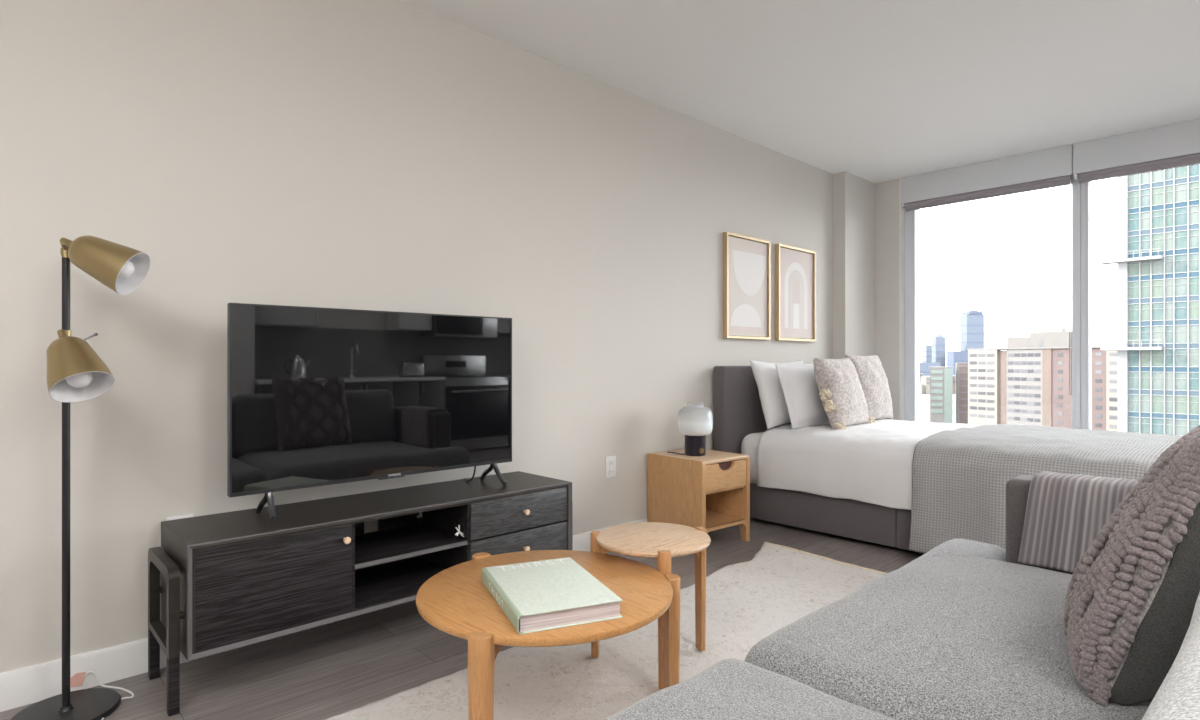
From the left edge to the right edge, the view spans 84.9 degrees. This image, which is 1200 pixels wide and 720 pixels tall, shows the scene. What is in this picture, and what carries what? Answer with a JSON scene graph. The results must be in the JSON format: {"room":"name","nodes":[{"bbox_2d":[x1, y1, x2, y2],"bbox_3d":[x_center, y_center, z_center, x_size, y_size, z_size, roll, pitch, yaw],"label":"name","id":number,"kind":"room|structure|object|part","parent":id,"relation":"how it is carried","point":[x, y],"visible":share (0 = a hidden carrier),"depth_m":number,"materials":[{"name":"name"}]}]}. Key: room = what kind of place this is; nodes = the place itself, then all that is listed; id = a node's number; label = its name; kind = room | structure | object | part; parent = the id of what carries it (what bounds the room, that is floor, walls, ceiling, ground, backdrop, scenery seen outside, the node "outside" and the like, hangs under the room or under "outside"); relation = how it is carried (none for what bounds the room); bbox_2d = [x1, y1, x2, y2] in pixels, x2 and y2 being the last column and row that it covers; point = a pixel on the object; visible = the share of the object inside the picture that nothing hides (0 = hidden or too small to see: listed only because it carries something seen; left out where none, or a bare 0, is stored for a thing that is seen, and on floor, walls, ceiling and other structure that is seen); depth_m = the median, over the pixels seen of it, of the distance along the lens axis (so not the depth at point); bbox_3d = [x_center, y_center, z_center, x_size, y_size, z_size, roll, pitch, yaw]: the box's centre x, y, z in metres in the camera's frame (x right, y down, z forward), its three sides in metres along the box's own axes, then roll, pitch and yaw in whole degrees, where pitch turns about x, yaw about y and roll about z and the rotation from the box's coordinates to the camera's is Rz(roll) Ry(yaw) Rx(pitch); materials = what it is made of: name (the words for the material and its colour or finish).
{"room":"studio apartment","nodes":[
{"label":"studio apartment","id":0,"kind":"room"},
{"bbox_2d":[0,0,832,672],"bbox_3d":[-0.414,-0.270,3.586,8.300,2.740,0.200,0,0,-43],"label":"wall","id":1,"kind":"structure","parent":0,"point":[376,155],"depth_m":2.73,"materials":[{"name":"white paint"}]},
{"bbox_2d":[167,514,193,520],"bbox_3d":[-1.532,0.630,2.395,0.084,0.130,0.010,0,0,-43],"label":"wall outlet","id":2,"kind":"object","parent":1,"relation":"attached to","point":[189,515],"visible":0.19,"depth_m":2.39,"materials":[{"name":"white plastic"}]},
{"bbox_2d":[0,518,646,711],"bbox_3d":[-0.589,1.042,3.275,7.220,0.117,0.015,0,0,-43],"label":"baseboard","id":3,"kind":"structure","parent":1,"relation":"attached to","point":[27,685],"depth_m":2.20,"materials":[{"name":"white paint"}]},
{"bbox_2d":[606,456,615,478],"bbox_3d":[0.065,0.630,3.892,0.084,0.130,0.010,0,0,-43],"label":"wall outlet","id":4,"kind":"object","parent":1,"relation":"attached to","point":[611,460],"visible":1,"depth_m":3.89,"materials":[{"name":"white plastic"}]},
{"bbox_2d":[723,232,770,339],"bbox_3d":[1.087,-0.537,4.828,0.555,0.750,0.036,0,0,-43],"label":"picture frame","id":5,"kind":"object","parent":1,"relation":"attached to","point":[746,259],"visible":1,"depth_m":4.81,"materials":[{"name":"gold metal"}]},
{"bbox_2d":[775,243,815,341],"bbox_3d":[1.583,-0.537,5.294,0.568,0.750,0.036,0,0,-43],"label":"picture frame","id":6,"kind":"object","parent":1,"relation":"attached to","point":[795,268],"visible":1,"depth_m":5.28,"materials":[{"name":"gold metal"}]},
{"bbox_2d":[0,518,924,719],"bbox_3d":[1.432,1.150,1.616,8.300,0.100,5.600,0,0,-43],"label":"floor","id":7,"kind":"structure","parent":0,"point":[323,672],"depth_m":2.39,"materials":[{"name":"grey wood"}]},
{"bbox_2d":[11,235,149,719],"bbox_3d":[-1.603,0.357,2.034,0.379,1.486,0.308,0,0,20],"label":"floor lamp","id":8,"kind":"object","parent":7,"relation":"on","point":[75,371],"visible":1,"depth_m":2.01,"materials":[{"name":"black"}]},
{"bbox_3d":[-1.566,0.011,1.963,0.070,0.139,0.112,0,0,-43],"label":"bulb","id":9,"kind":"part","parent":8,"relation":"part of","materials":[{"name":"white glass"}]},
{"bbox_3d":[-1.549,0.014,1.958,0.160,0.220,0.189,0,0,-43],"label":"lamp shade","id":10,"kind":"part","parent":8,"relation":"part of","materials":[{"name":"gold metal"}]},
{"bbox_2d":[84,332,97,339],"bbox_3d":[-1.558,-0.075,2.008,0.036,0.025,0.010,0,0,-43],"label":"switch","id":11,"kind":"object","parent":8,"relation":"attached to","point":[95,334],"depth_m":2.01,"materials":[{"name":"grey metal"}]},
{"bbox_3d":[-1.529,-0.295,2.014,0.235,0.182,0.147,0,0,-17],"label":"lamp shade","id":12,"kind":"part","parent":8,"relation":"part of","materials":[{"name":"gold metal"}]},
{"bbox_3d":[-1.550,1.070,2.080,0.125,0.059,0.404,0,0,-40],"label":"power cord","id":13,"kind":"part","parent":8,"relation":"part of","materials":[{"name":"white plastic"}]},
{"bbox_3d":[-1.526,-0.307,2.018,0.159,0.106,0.065,0,0,-18],"label":"bulb","id":14,"kind":"part","parent":8,"relation":"part of","materials":[{"name":"white glass"}]},
{"bbox_2d":[148,471,572,716],"bbox_3d":[-0.839,0.835,2.701,1.644,0.530,0.440,0,0,-43],"label":"stand","id":15,"kind":"object","parent":7,"relation":"on","point":[234,579],"visible":0.88,"depth_m":2.34,"materials":[{"name":"black wood"}]},
{"bbox_3d":[-1.551,1.011,2.281,0.030,0.178,0.034,0,0,-43],"label":"leg","id":16,"kind":"part","parent":15,"relation":"part of","materials":[{"name":"black wood"}]},
{"bbox_3d":[-1.437,0.783,2.168,0.042,0.277,0.354,0,0,-43],"label":"leg frame","id":17,"kind":"part","parent":15,"relation":"part of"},
{"bbox_3d":[-1.332,1.011,2.047,0.030,0.178,0.034,0,0,-43],"label":"leg","id":18,"kind":"part","parent":15,"relation":"part of","materials":[{"name":"black wood"}]},
{"bbox_3d":[-1.409,0.758,2.186,0.022,0.333,0.413,0,0,-43],"label":"panel","id":19,"kind":"part","parent":15,"relation":"part of","materials":[{"name":"black wood"}]},
{"bbox_3d":[-1.088,0.748,2.218,0.497,0.317,0.019,0,0,-43],"label":"door","id":20,"kind":"part","parent":15,"relation":"part of","materials":[{"name":"black wood"}]},
{"bbox_3d":[-0.848,0.914,2.711,1.516,0.022,0.413,0,0,-43],"label":"panel","id":21,"kind":"part","parent":15,"relation":"part of","materials":[{"name":"black wood"}]},
{"bbox_3d":[-0.910,0.642,2.353,0.025,0.025,0.029,0,0,-43],"label":"knob","id":22,"kind":"part","parent":15,"relation":"part of","materials":[{"name":"brown wood"}]},
{"bbox_3d":[-0.848,0.581,2.711,1.560,0.022,0.413,0,0,-43],"label":"panel","id":23,"kind":"part","parent":15,"relation":"part of","materials":[{"name":"black wood"}]},
{"bbox_2d":[227,303,511,521],"bbox_3d":[-0.895,0.184,2.736,1.196,0.773,0.265,0,0,-43],"label":"television","id":24,"kind":"object","parent":15,"relation":"on","point":[316,396],"visible":1,"depth_m":2.60,"materials":[{"name":"black glass"}]},
{"bbox_2d":[355,524,464,563],"bbox_3d":[-0.860,0.755,2.706,0.474,0.014,0.385,0,0,-43],"label":"shelf","id":25,"kind":"object","parent":15,"relation":"attached to","point":[394,542],"depth_m":2.70,"materials":[{"name":"black wood"}]},
{"bbox_3d":[-0.987,0.748,2.859,1.516,0.311,0.008,0,0,-43],"label":"panel","id":26,"kind":"part","parent":15,"relation":"part of","materials":[{"name":"black wood"}]},
{"bbox_2d":[455,525,463,536],"bbox_3d":[-0.583,0.710,2.732,0.048,0.053,0.010,0,0,-34],"label":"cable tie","id":27,"kind":"object","parent":15,"relation":"hanging from","point":[459,531],"visible":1,"depth_m":2.73,"materials":[{"name":"white plastic"}]},
{"bbox_3d":[-0.350,0.830,2.910,0.524,0.152,0.019,0,0,-43],"label":"drawer","id":28,"kind":"part","parent":15,"relation":"part of","materials":[{"name":"grey wood"}]},
{"bbox_3d":[-0.350,0.667,2.910,0.524,0.157,0.019,0,0,-43],"label":"drawer","id":29,"kind":"part","parent":15,"relation":"part of","materials":[{"name":"grey wood"}]},
{"bbox_3d":[-0.327,0.667,2.900,0.025,0.025,0.029,0,0,-43],"label":"knob","id":30,"kind":"part","parent":15,"relation":"part of","materials":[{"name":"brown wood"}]},
{"bbox_3d":[-0.287,0.758,3.237,0.022,0.333,0.413,0,0,-43],"label":"panel","id":31,"kind":"part","parent":15,"relation":"part of","materials":[{"name":"black wood"}]},
{"bbox_3d":[-0.268,0.783,3.264,0.042,0.277,0.354,0,0,-43],"label":"leg frame","id":32,"kind":"part","parent":15,"relation":"part of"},
{"bbox_2d":[326,542,888,719],"bbox_3d":[0.527,1.089,2.118,3.166,0.033,2.010,0,0,-43],"label":"rug","id":33,"kind":"object","parent":7,"relation":"on","point":[748,602],"visible":0.35,"depth_m":2.42,"materials":[{"name":"beige carpet"}]},
{"bbox_2d":[416,550,679,719],"bbox_3d":[-0.178,0.886,2.036,0.776,0.399,0.814,0,0,-43],"label":"coffee table","id":34,"kind":"object","parent":33,"relation":"on","point":[455,601],"visible":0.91,"depth_m":1.89,"materials":[{"name":"brown wood"}]},
{"bbox_3d":[-0.374,0.886,2.274,0.063,0.399,0.199,0,0,-43],"label":"leg","id":35,"kind":"part","parent":34,"relation":"part of","materials":[{"name":"brown wood"}]},
{"bbox_3d":[-0.276,0.886,1.713,0.062,0.399,0.198,0,0,20],"label":"leg","id":36,"kind":"part","parent":34,"relation":"part of","materials":[{"name":"brown wood"}]},
{"bbox_2d":[481,557,622,634],"bbox_3d":[-0.154,0.667,1.903,0.293,0.048,0.419,0,0,-23],"label":"book","id":37,"kind":"object","parent":34,"relation":"on","point":[536,596],"visible":1,"depth_m":1.80,"materials":[{"name":"green paper"}]},
{"bbox_3d":[0.158,0.886,2.079,0.198,0.399,0.062,0,0,-10],"label":"leg","id":38,"kind":"part","parent":34,"relation":"part of","materials":[{"name":"brown wood"}]},
{"bbox_2d":[591,522,710,690],"bbox_3d":[0.197,0.859,2.391,0.428,0.455,0.416,0,0,-43],"label":"side table","id":39,"kind":"object","parent":33,"relation":"on","point":[662,542],"visible":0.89,"depth_m":2.38,"materials":[{"name":"brown wood"}]},
{"bbox_3d":[0.058,0.859,2.407,0.187,0.455,0.044,0,0,9],"label":"leg","id":40,"kind":"part","parent":39,"relation":"part of","materials":[{"name":"brown wood"}]},
{"bbox_3d":[0.207,0.859,2.251,0.044,0.455,0.187,0,0,-6],"label":"leg","id":41,"kind":"part","parent":39,"relation":"part of","materials":[{"name":"brown wood"}]},
{"bbox_3d":[0.314,0.859,2.446,0.187,0.455,0.044,0,0,-26],"label":"leg","id":42,"kind":"part","parent":39,"relation":"part of","materials":[{"name":"brown wood"}]},
{"bbox_2d":[607,475,1199,719],"bbox_3d":[0.723,0.659,1.178,2.627,0.857,1.090,0,0,-43],"label":"sofa","id":43,"kind":"object","parent":33,"relation":"on","point":[962,629],"visible":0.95,"depth_m":1.37,"materials":[{"name":"grey fabric"}]},
{"bbox_2d":[607,658,900,719],"bbox_3d":[0.210,0.718,0.816,1.088,0.197,0.910,0,0,-43],"label":"seat cushion","id":44,"kind":"object","parent":43,"relation":"on","point":[730,688],"depth_m":1.23,"materials":[{"name":"grey fabric"}]},
{"bbox_3d":[1.666,0.679,1.918,0.145,0.582,0.820,0,0,-43],"label":"armrest","id":45,"kind":"part","parent":43,"relation":"part of","materials":[{"name":"grey fabric"}]},
{"bbox_2d":[1018,471,1137,572],"bbox_3d":[1.569,0.551,2.019,0.217,0.382,0.441,0,0,-43],"label":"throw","id":46,"kind":"object","parent":43,"relation":"on","point":[1065,513],"visible":0.45,"depth_m":2.02,"materials":[{"name":"grey fabric"}]},
{"bbox_2d":[1063,425,1199,706],"bbox_3d":[1.131,0.374,1.337,0.285,0.514,0.514,0,0,45],"label":"knit pillow","id":47,"kind":"object","parent":43,"relation":"on","point":[1143,565],"visible":1,"depth_m":1.18,"materials":[{"name":"fabric"}]},
{"bbox_2d":[1153,588,1199,719],"bbox_3d":[0.495,0.456,0.510,1.064,0.443,0.217,0,0,-43],"label":"cushion","id":48,"kind":"object","parent":43,"relation":"on","point":[1179,699],"depth_m":0.55,"materials":[{"name":"grey fabric"}]},
{"bbox_2d":[647,449,749,541],"bbox_3d":[0.606,0.838,4.055,0.430,0.525,0.460,0,0,-39],"label":"nightstand","id":49,"kind":"object","parent":7,"relation":"on","point":[711,491],"visible":0.77,"depth_m":3.94,"materials":[{"name":"brown wood"}]},
{"bbox_3d":[0.451,0.838,3.929,0.030,0.524,0.460,0,0,-39],"label":"panel","id":50,"kind":"part","parent":49,"relation":"part of","materials":[{"name":"brown wood"}]},
{"bbox_2d":[667,402,712,455],"bbox_3d":[0.557,0.416,4.020,0.266,0.318,0.214,0,0,-1],"label":"table lamp","id":51,"kind":"object","parent":49,"relation":"on","point":[695,426],"visible":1,"depth_m":3.96,"materials":[{"name":"black"}]},
{"bbox_3d":[0.583,0.355,4.021,0.214,0.196,0.214,0,0,-43],"label":"lamp shade","id":52,"kind":"part","parent":51,"relation":"part of","materials":[{"name":"white glass"}]},
{"bbox_3d":[0.604,0.586,4.057,0.418,0.022,0.456,0,0,-39],"label":"panel","id":53,"kind":"part","parent":49,"relation":"part of","materials":[{"name":"brown wood"}]},
{"bbox_3d":[0.604,0.765,4.057,0.382,0.014,0.425,0,0,-39],"label":"drawer rail","id":54,"kind":"part","parent":49,"relation":"part of","materials":[{"name":"brown wood"}]},
{"bbox_2d":[706,510,745,532],"bbox_3d":[0.608,1.008,4.052,0.386,0.085,0.439,0,0,-39],"label":"shelf","id":55,"kind":"object","parent":49,"relation":"attached to","point":[715,519],"depth_m":4.00,"materials":[{"name":"brown wood"}]},
{"bbox_3d":[0.743,0.677,3.886,0.364,0.155,0.020,0,0,-39],"label":"drawer","id":56,"kind":"part","parent":49,"relation":"part of","materials":[{"name":"brown wood"}]},
{"bbox_3d":[0.761,0.838,4.182,0.030,0.524,0.460,0,0,-39],"label":"panel","id":57,"kind":"part","parent":49,"relation":"part of","materials":[{"name":"brown wood"}]},
{"bbox_2d":[714,366,920,552],"bbox_3d":[2.217,0.567,4.269,1.725,1.066,2.358,0,0,-43],"label":"bed","id":58,"kind":"object","parent":7,"relation":"on","point":[738,412],"visible":0.18,"depth_m":4.29,"materials":[{"name":"grey fabric"}]},
{"bbox_3d":[1.445,0.567,5.094,1.725,1.066,0.098,0,0,-43],"label":"headboard","id":59,"kind":"part","parent":58,"relation":"part of","materials":[{"name":"grey fabric"}]},
{"bbox_2d":[741,432,851,499],"bbox_3d":[2.255,0.671,4.262,1.549,0.371,2.203,0,0,-43],"label":"mattress","id":60,"kind":"object","parent":58,"relation":"on","point":[749,445],"visible":0.02,"depth_m":4.45,"materials":[{"name":"white fabric"}]},
{"bbox_2d":[757,419,979,509],"bbox_3d":[2.336,0.636,4.183,1.653,0.394,2.034,0,0,-43],"label":"duvet","id":61,"kind":"object","parent":60,"relation":"on","point":[871,463],"visible":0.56,"depth_m":4.02,"materials":[{"name":"white fabric"}]},
{"bbox_2d":[750,360,802,428],"bbox_3d":[1.333,0.226,4.705,0.709,0.469,0.218,0,0,-39],"label":"bed pillow","id":62,"kind":"object","parent":61,"relation":"on","point":[774,407],"visible":0.51,"depth_m":4.51,"materials":[{"name":"white fabric"}]},
{"bbox_2d":[775,363,829,428],"bbox_3d":[1.484,0.235,4.635,0.668,0.440,0.205,0,0,-37],"label":"pillow sham","id":63,"kind":"object","parent":61,"relation":"on","point":[799,385],"visible":0.65,"depth_m":4.48,"materials":[{"name":"white fabric"}]},
{"bbox_2d":[813,358,872,429],"bbox_3d":[1.684,0.231,4.565,0.243,0.507,0.596,0,0,41],"label":"cushion","id":64,"kind":"object","parent":61,"relation":"on","point":[844,403],"visible":0.94,"depth_m":4.42,"materials":[{"name":"grey fabric"}]},
{"bbox_2d":[845,355,893,422],"bbox_3d":[2.065,0.211,5.022,0.235,0.521,0.564,0,0,40],"label":"cushion","id":65,"kind":"object","parent":61,"relation":"on","point":[873,379],"visible":0.74,"depth_m":4.91,"materials":[{"name":"grey fabric"}]},
{"bbox_2d":[909,424,1182,552],"bbox_3d":[2.686,0.735,3.802,1.695,0.624,1.116,0,0,-43],"label":"throw","id":66,"kind":"object","parent":61,"relation":"on","point":[960,476],"visible":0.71,"depth_m":3.44,"materials":[{"name":"grey fabric"}]},
{"bbox_3d":[1.333,0.954,4.171,0.050,0.232,1.096,0,0,-43],"label":"rail","id":67,"kind":"part","parent":58,"relation":"part of","materials":[{"name":"grey fabric"}]},
{"bbox_3d":[2.107,0.954,3.345,0.050,0.232,1.160,0,0,-43],"label":"rail","id":68,"kind":"part","parent":58,"relation":"part of","materials":[{"name":"grey fabric"}]},
{"bbox_2d":[400,0,1199,182],"bbox_3d":[1.432,-1.715,1.616,8.300,0.150,5.600,0,0,-43],"label":"ceiling","id":69,"kind":"structure","parent":0,"point":[875,91],"depth_m":3.64,"materials":[{"name":"white paint"}]},
{"bbox_2d":[1073,119,1199,182],"bbox_3d":[4.141,-1.491,4.396,0.075,0.298,1.592,0,0,-43],"label":"roller blind","id":70,"kind":"object","parent":69,"relation":"attached to","point":[1175,145],"visible":1,"depth_m":4.67,"materials":[{"name":"white fabric"}]},
{"bbox_2d":[833,171,874,358],"bbox_3d":[2.291,-0.270,5.906,0.580,2.740,0.115,0,0,-43],"label":"pillar","id":71,"kind":"structure","parent":0,"point":[853,195],"depth_m":5.77,"materials":[{"name":"white paint"}]},
{"bbox_2d":[875,179,899,419],"bbox_3d":[4.343,-0.270,4.345,0.280,2.740,5.200,0,0,-43],"label":"wall","id":72,"kind":"structure","parent":0,"point":[887,193],"depth_m":5.96,"materials":[{"name":"white paint"}]},
{"bbox_2d":[900,178,904,419],"bbox_3d":[2.734,-0.492,5.926,0.106,2.295,0.011,0,0,-43],"label":"trim","id":73,"kind":"structure","parent":72,"relation":"attached to","point":[902,210],"depth_m":5.91,"materials":[{"name":"white paint"}]},
{"bbox_2d":[905,171,1080,428],"bbox_3d":[3.233,-0.403,5.489,0.105,2.115,1.308,0,0,-43],"label":"window","id":74,"kind":"structure","parent":72,"relation":"in","point":[911,217],"depth_m":5.87,"materials":[{"name":"silver metal"}]},
{"bbox_3d":[3.253,-0.393,5.480,0.006,1.955,1.158,0,0,-43],"label":"pane","id":75,"kind":"part","parent":74,"relation":"part of","materials":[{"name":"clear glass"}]},
{"bbox_2d":[901,144,1072,394],"bbox_3d":[3.158,-0.690,5.444,0.075,1.900,1.270,0,0,-43],"label":"roller blind","id":76,"kind":"object","parent":74,"relation":"attached to","point":[1051,167],"visible":1,"depth_m":5.31,"materials":[{"name":"white fabric"}]},
{"bbox_3d":[3.568,-0.575,4.974,0.006,1.670,0.017,0,0,-43],"label":"bead chain","id":77,"kind":"part","parent":76,"relation":"part of","materials":[{"name":"white plastic"}]},
{"bbox_2d":[1081,164,1195,428],"bbox_3d":[4.215,-0.403,4.442,0.105,2.115,1.558,0,0,-43],"label":"window","id":78,"kind":"structure","parent":72,"relation":"in","point":[1086,187],"depth_m":4.97,"materials":[{"name":"silver metal"}]},
{"label":"outside","id":79,"kind":"structure","parent":0,"visible":0},
{"bbox_2d":[919,376,955,422],"bbox_3d":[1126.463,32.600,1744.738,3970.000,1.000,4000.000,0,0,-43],"label":"ground","id":80,"kind":"structure","parent":79,"point":[924,404],"depth_m":452.90,"materials":[{"name":"white"}]},
{"bbox_2d":[921,377,929,393],"bbox_3d":[320.816,23.774,640.065,10.955,16.652,10.955,0,0,1],"label":"building","id":81,"kind":"structure","parent":80,"relation":"on","point":[925,381],"depth_m":635.74,"materials":[{"name":"beige concrete"}]},
{"bbox_2d":[922,345,931,361],"bbox_3d":[807.628,-3.400,1599.438,34.600,71.000,24.600,0,0,3],"label":"skyscraper","id":82,"kind":"structure","parent":80,"relation":"on","point":[926,349],"depth_m":1588.14,"materials":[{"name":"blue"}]},
{"bbox_2d":[919,362,939,375],"bbox_3d":[709.657,17.600,1436.360,60.600,29.000,20.600,0,0,3],"label":"tower","id":83,"kind":"structure","parent":80,"relation":"on","point":[924,367],"depth_m":1426.39,"materials":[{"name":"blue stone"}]},
{"bbox_2d":[932,327,945,366],"bbox_3d":[773.959,-22.900,1499.361,22.600,110.000,20.600,0,0,3],"label":"skyscraper","id":84,"kind":"structure","parent":80,"relation":"on","point":[938,341],"depth_m":1489.56,"materials":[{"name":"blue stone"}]},
{"bbox_2d":[930,367,952,422],"bbox_3d":[158.125,17.400,304.125,9.100,29.400,14.200,0,0,27],"label":"office block","id":85,"kind":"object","parent":80,"relation":"on","point":[941,378],"visible":0.92,"depth_m":297.89,"materials":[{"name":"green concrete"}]},
{"bbox_2d":[953,376,955,393],"bbox_3d":[344.088,23.272,640.084,11.941,17.656,11.941,0,0,1],"label":"building","id":86,"kind":"structure","parent":80,"relation":"on","point":[954,377],"depth_m":634.35,"materials":[{"name":"beige brick"}]},
{"bbox_2d":[946,351,967,375],"bbox_3d":[799.939,5.100,1449.702,52.600,54.000,30.600,0,0,1],"label":"block","id":87,"kind":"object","parent":80,"relation":"on","point":[953,357],"visible":0.38,"depth_m":1435.12,"materials":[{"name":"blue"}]},
{"bbox_2d":[956,363,967,423],"bbox_3d":[170.863,16.500,304.853,9.500,31.200,14.150,0,0,27],"label":"brick block","id":88,"kind":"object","parent":80,"relation":"on","point":[961,368],"visible":0.38,"depth_m":299.72,"materials":[{"name":"brown brick"}]},
{"bbox_2d":[960,310,984,350],"bbox_3d":[851.235,-41.400,1499.967,40.600,147.000,30.000,0,0,-1],"label":"skyscraper","id":89,"kind":"structure","parent":80,"relation":"on","point":[972,325],"depth_m":1487.19,"materials":[{"name":"blue glass"}]},
{"bbox_3d":[851.236,-109.400,1499.966,30.000,5.000,30.000,0,0,-1],"label":"crown","id":90,"kind":"part","parent":89,"relation":"part of","materials":[{"name":"grey"}]},
{"bbox_2d":[967,328,1117,430],"bbox_3d":[173.970,10.150,225.499,21.300,43.900,87.500,0,0,-25],"label":"brick apartment block","id":91,"kind":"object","parent":80,"relation":"on","point":[1025,382],"visible":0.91,"depth_m":237.50,"materials":[{"name":"beige brick"}]},
{"bbox_2d":[1039,329,1066,331],"bbox_3d":[164.110,-10.900,237.753,3.000,1.000,8.000,0,0,-25],"label":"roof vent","id":92,"kind":"object","parent":91,"relation":"attached to","point":[1047,330],"depth_m":236.11,"materials":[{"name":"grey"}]},
{"bbox_2d":[1100,164,1199,435],"bbox_3d":[95.402,-2.206,91.310,27.900,68.613,36.820,0,0,-43],"label":"glass tower","id":93,"kind":"structure","parent":80,"relation":"on","point":[1158,259],"depth_m":91.88,"materials":[{"name":"teal glass"}]},
{"bbox_3d":[74.993,-2.470,92.790,0.080,1.000,6.650,0,0,-43],"label":"balcony rail","id":94,"kind":"part","parent":93,"relation":"part of","materials":[{"name":"grey metal"}]},
{"bbox_3d":[74.993,-15.070,92.790,0.080,1.000,6.650,0,0,-43],"label":"balcony rail","id":95,"kind":"part","parent":93,"relation":"part of","materials":[{"name":"grey"}]}
]}

